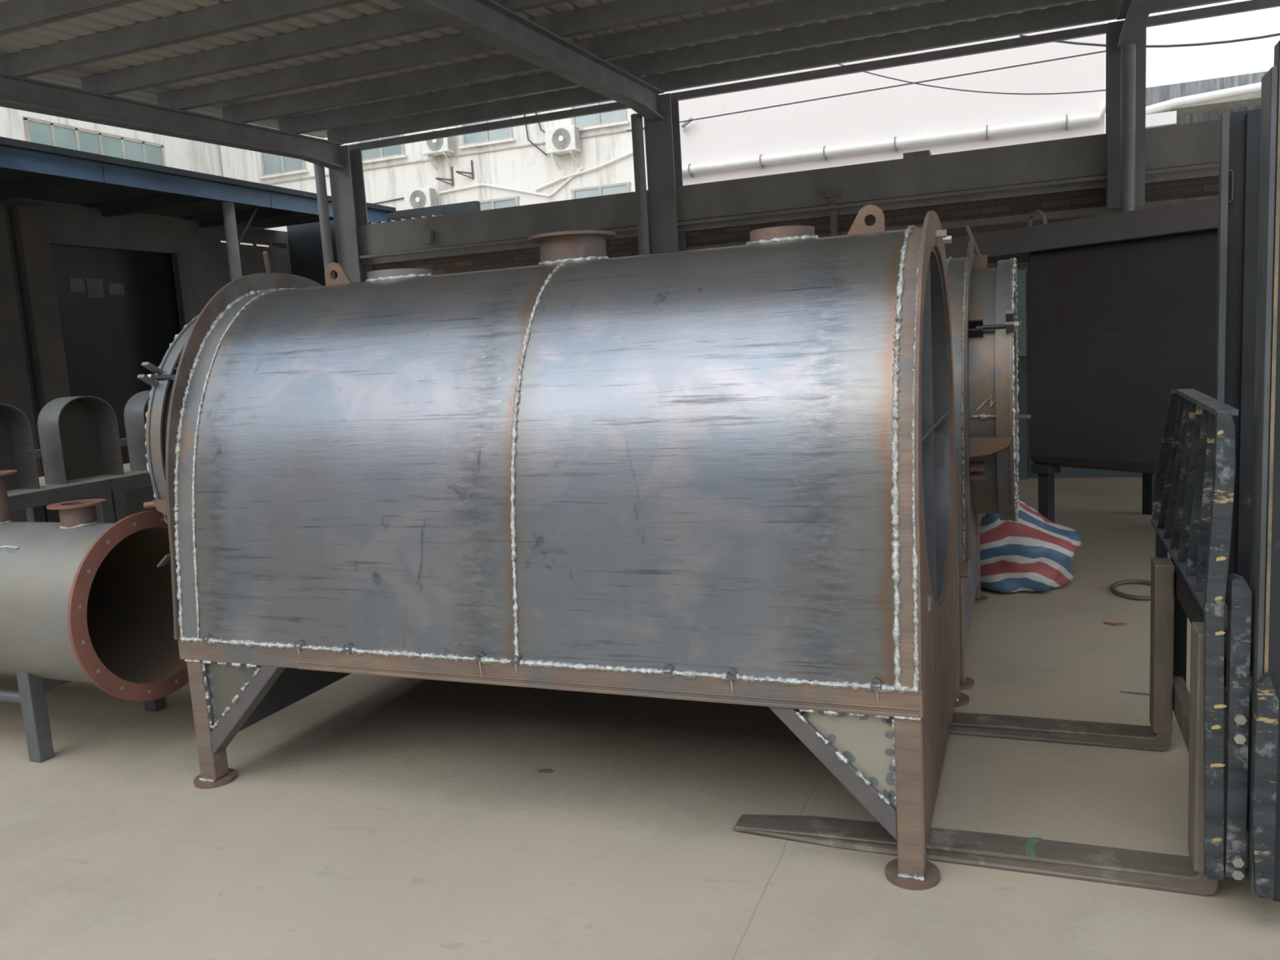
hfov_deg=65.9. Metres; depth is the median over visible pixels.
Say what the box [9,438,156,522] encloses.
rack
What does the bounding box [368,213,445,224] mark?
corrugated roof
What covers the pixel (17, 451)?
cover
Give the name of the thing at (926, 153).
roof vent
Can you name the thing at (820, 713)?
weld
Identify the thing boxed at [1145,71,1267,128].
roof parapet
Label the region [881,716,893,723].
weld
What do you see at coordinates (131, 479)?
steel table
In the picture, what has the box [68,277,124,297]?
papers
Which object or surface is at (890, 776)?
weld
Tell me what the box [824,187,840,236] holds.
cable box
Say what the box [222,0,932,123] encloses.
roof purlin
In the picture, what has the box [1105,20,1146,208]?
steel column
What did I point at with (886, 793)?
weld
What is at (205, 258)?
wall
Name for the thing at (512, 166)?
apartment building
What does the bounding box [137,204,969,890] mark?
tank
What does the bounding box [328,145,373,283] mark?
steel column
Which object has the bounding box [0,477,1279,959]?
floor
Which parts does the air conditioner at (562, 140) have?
casing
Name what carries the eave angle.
attached to the ceiling
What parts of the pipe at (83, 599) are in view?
leg, leg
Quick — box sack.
[979,497,1081,592]
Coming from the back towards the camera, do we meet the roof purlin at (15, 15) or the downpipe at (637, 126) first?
the downpipe at (637, 126)
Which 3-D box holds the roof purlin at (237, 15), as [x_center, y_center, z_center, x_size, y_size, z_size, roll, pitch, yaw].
[0.591,-3.142,5.321,11.800,0.160,0.064,0,8,22]
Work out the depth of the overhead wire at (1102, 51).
10.93 m
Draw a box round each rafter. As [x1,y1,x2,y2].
[0,71,343,169]
[391,0,664,121]
[1116,0,1155,51]
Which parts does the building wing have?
pane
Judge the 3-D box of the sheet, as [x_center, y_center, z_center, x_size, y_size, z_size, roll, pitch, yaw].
[6.898,-4.819,13.229,0.500,0.160,0.050,0,8,22]
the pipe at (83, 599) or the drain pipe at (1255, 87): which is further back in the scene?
the drain pipe at (1255, 87)
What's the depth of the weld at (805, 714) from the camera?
2.59 m
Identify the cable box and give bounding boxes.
[421,230,433,244]
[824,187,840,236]
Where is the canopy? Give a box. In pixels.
[0,136,395,281]
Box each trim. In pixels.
[0,204,190,477]
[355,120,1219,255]
[359,167,1218,265]
[684,195,1218,250]
[1026,463,1142,478]
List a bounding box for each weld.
[797,709,809,717]
[818,711,825,715]
[826,733,835,742]
[837,712,846,717]
[842,751,855,762]
[858,714,868,719]
[869,776,879,785]
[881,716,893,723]
[883,789,891,798]
[884,730,894,738]
[884,748,894,755]
[885,716,893,726]
[885,772,894,786]
[888,764,895,772]
[888,790,894,802]
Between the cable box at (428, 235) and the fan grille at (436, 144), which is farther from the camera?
the fan grille at (436, 144)
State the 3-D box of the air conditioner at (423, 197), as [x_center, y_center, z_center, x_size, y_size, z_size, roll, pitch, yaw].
[-6.077,-7.592,27.544,0.846,0.972,0.487,0,8,22]
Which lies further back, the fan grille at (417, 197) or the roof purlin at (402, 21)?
the fan grille at (417, 197)
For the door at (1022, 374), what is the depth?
8.84 m
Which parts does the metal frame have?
guard post, guard post, carriage plate, rail, rail, guard post, mast rail, carriage plate, mast rail, mast rail, mast plate, mast rail, mast rail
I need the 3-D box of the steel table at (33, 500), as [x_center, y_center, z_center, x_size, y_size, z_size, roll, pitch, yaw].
[-3.395,0.477,5.273,0.620,0.852,0.920,0,8,22]
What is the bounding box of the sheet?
[1145,111,1176,127]
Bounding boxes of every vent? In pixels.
[430,188,436,206]
[447,136,453,150]
[574,126,580,149]
[902,150,931,158]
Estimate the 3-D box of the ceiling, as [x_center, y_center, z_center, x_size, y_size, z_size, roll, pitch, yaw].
[0.623,-3.304,5.627,12.335,0.353,7.850,0,8,22]
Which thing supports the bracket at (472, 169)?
attached to the apartment building at (512, 166)
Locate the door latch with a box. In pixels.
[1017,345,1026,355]
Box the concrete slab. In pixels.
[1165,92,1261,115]
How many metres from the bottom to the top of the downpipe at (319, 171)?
1.700 m
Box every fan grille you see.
[409,190,426,208]
[426,130,443,150]
[551,128,570,149]
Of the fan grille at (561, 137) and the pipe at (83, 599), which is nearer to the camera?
the pipe at (83, 599)
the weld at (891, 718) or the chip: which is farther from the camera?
the chip
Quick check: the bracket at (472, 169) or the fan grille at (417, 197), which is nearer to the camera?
the bracket at (472, 169)
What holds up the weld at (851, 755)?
attached to the tank at (726, 474)
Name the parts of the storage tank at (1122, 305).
leg, tank, leg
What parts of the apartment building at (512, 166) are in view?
pane, sill, pane, sill, cornice, pane, sill, pane, pane, pane, sill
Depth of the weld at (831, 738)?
2.57 m
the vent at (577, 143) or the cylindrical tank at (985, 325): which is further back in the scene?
the vent at (577, 143)
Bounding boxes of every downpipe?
[313,163,335,279]
[631,113,649,255]
[1120,43,1135,212]
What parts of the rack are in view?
rail, panel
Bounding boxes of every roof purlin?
[0,0,142,35]
[0,0,369,77]
[80,0,574,95]
[156,0,761,110]
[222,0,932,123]
[278,0,1088,133]
[326,0,1232,143]
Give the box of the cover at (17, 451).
[0,403,39,490]
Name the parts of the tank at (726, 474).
pivot rod, leg, foot plate, gusset plate, skirt plate, shell plate, shell plate, gusset plate, leg, foot plate, latch plate, cross plate, plate, leg, foot plate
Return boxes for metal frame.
[733,40,1279,902]
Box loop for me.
[1110,579,1151,599]
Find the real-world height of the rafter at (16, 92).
0.447 m
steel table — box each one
[7,477,115,523]
[38,462,152,522]
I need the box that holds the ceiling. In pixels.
[0,0,1093,137]
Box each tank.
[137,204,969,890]
[944,197,1218,522]
[946,225,1031,689]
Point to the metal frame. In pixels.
(1216, 491)
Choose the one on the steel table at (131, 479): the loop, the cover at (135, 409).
the cover at (135, 409)
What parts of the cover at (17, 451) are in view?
plate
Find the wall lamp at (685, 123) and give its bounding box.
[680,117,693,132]
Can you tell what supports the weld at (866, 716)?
on the tank at (726, 474)
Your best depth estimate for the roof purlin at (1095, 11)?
9.09 m
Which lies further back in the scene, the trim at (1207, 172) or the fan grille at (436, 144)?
the fan grille at (436, 144)
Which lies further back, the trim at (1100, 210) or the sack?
the trim at (1100, 210)
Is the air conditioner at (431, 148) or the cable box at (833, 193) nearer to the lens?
the cable box at (833, 193)
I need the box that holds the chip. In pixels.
[537,768,551,773]
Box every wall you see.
[0,198,291,476]
[286,200,480,285]
[372,176,1218,464]
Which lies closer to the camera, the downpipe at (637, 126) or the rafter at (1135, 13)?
the rafter at (1135, 13)
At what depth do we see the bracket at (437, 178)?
27.25 m
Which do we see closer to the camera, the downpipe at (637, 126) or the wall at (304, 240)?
the downpipe at (637, 126)
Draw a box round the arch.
[37,395,124,484]
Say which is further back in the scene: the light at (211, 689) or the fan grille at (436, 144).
the fan grille at (436, 144)
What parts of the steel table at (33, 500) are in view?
leg, leg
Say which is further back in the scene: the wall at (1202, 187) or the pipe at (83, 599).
the wall at (1202, 187)
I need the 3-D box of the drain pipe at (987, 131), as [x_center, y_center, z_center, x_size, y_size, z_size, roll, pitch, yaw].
[3.038,-4.341,12.644,5.753,0.294,0.179,0,8,22]
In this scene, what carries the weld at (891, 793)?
attached to the tank at (726, 474)
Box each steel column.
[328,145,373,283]
[644,93,686,253]
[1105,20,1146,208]
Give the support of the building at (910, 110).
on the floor
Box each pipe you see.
[0,470,189,762]
[681,100,1106,177]
[1145,82,1261,114]
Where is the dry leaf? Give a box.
[1103,622,1127,625]
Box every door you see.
[49,244,180,463]
[1014,269,1026,346]
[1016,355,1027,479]
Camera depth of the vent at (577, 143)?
25.52 m
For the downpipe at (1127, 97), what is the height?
1.700 m
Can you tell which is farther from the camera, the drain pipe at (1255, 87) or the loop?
the drain pipe at (1255, 87)
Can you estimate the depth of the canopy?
10.99 m
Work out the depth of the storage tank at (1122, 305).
5.77 m
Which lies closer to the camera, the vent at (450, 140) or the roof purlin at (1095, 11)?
the roof purlin at (1095, 11)
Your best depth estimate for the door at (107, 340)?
12.01 m
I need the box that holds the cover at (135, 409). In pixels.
[124,390,151,470]
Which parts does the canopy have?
canopy post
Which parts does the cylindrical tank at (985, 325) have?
leg, foot plate, skirt plate, leg, foot plate, pivot rod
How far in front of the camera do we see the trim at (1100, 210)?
8.65 m
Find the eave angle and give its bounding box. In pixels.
[348,0,1279,150]
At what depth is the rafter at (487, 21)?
7.22 m
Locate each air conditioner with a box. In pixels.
[403,186,436,209]
[420,127,454,169]
[545,124,580,169]
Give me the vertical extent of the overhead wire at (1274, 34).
0.410 m
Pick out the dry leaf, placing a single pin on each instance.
(1108, 623)
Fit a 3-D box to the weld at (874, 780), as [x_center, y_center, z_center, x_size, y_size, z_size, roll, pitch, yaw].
[0.604,0.776,2.548,0.025,0.022,0.001,0,8,22]
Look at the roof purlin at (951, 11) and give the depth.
8.59 m
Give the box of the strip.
[1120,691,1149,695]
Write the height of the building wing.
13.000 m
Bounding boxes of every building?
[220,93,662,246]
[662,21,1105,185]
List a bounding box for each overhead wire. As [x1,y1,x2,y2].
[626,50,1106,131]
[838,63,1106,94]
[1019,32,1279,47]
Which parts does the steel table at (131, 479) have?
leg, leg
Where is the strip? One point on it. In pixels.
(1138, 693)
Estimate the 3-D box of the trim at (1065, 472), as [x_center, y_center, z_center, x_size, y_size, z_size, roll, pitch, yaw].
[3.813,-0.083,8.905,14.900,0.120,0.060,0,8,22]
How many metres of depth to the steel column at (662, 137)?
9.64 m
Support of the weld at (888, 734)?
on the tank at (726, 474)
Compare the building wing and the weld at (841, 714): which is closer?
the weld at (841, 714)
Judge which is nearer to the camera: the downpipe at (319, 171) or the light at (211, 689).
the light at (211, 689)
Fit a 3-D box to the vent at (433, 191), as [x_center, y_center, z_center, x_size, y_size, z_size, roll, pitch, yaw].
[-5.714,-7.772,27.322,0.006,0.520,0.260,0,8,22]
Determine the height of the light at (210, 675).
0.021 m
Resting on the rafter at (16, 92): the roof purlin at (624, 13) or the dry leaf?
the roof purlin at (624, 13)
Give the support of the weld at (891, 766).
on the tank at (726, 474)
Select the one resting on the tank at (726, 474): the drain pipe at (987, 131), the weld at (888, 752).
the weld at (888, 752)
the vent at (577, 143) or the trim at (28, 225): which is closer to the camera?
the trim at (28, 225)
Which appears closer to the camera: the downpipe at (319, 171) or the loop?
the loop
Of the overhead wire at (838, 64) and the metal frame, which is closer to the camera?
the metal frame
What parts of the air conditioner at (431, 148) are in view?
casing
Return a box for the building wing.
[0,106,226,242]
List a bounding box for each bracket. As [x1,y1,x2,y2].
[435,166,453,186]
[455,160,473,179]
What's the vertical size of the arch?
0.460 m
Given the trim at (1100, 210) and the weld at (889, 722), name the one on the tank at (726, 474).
the weld at (889, 722)

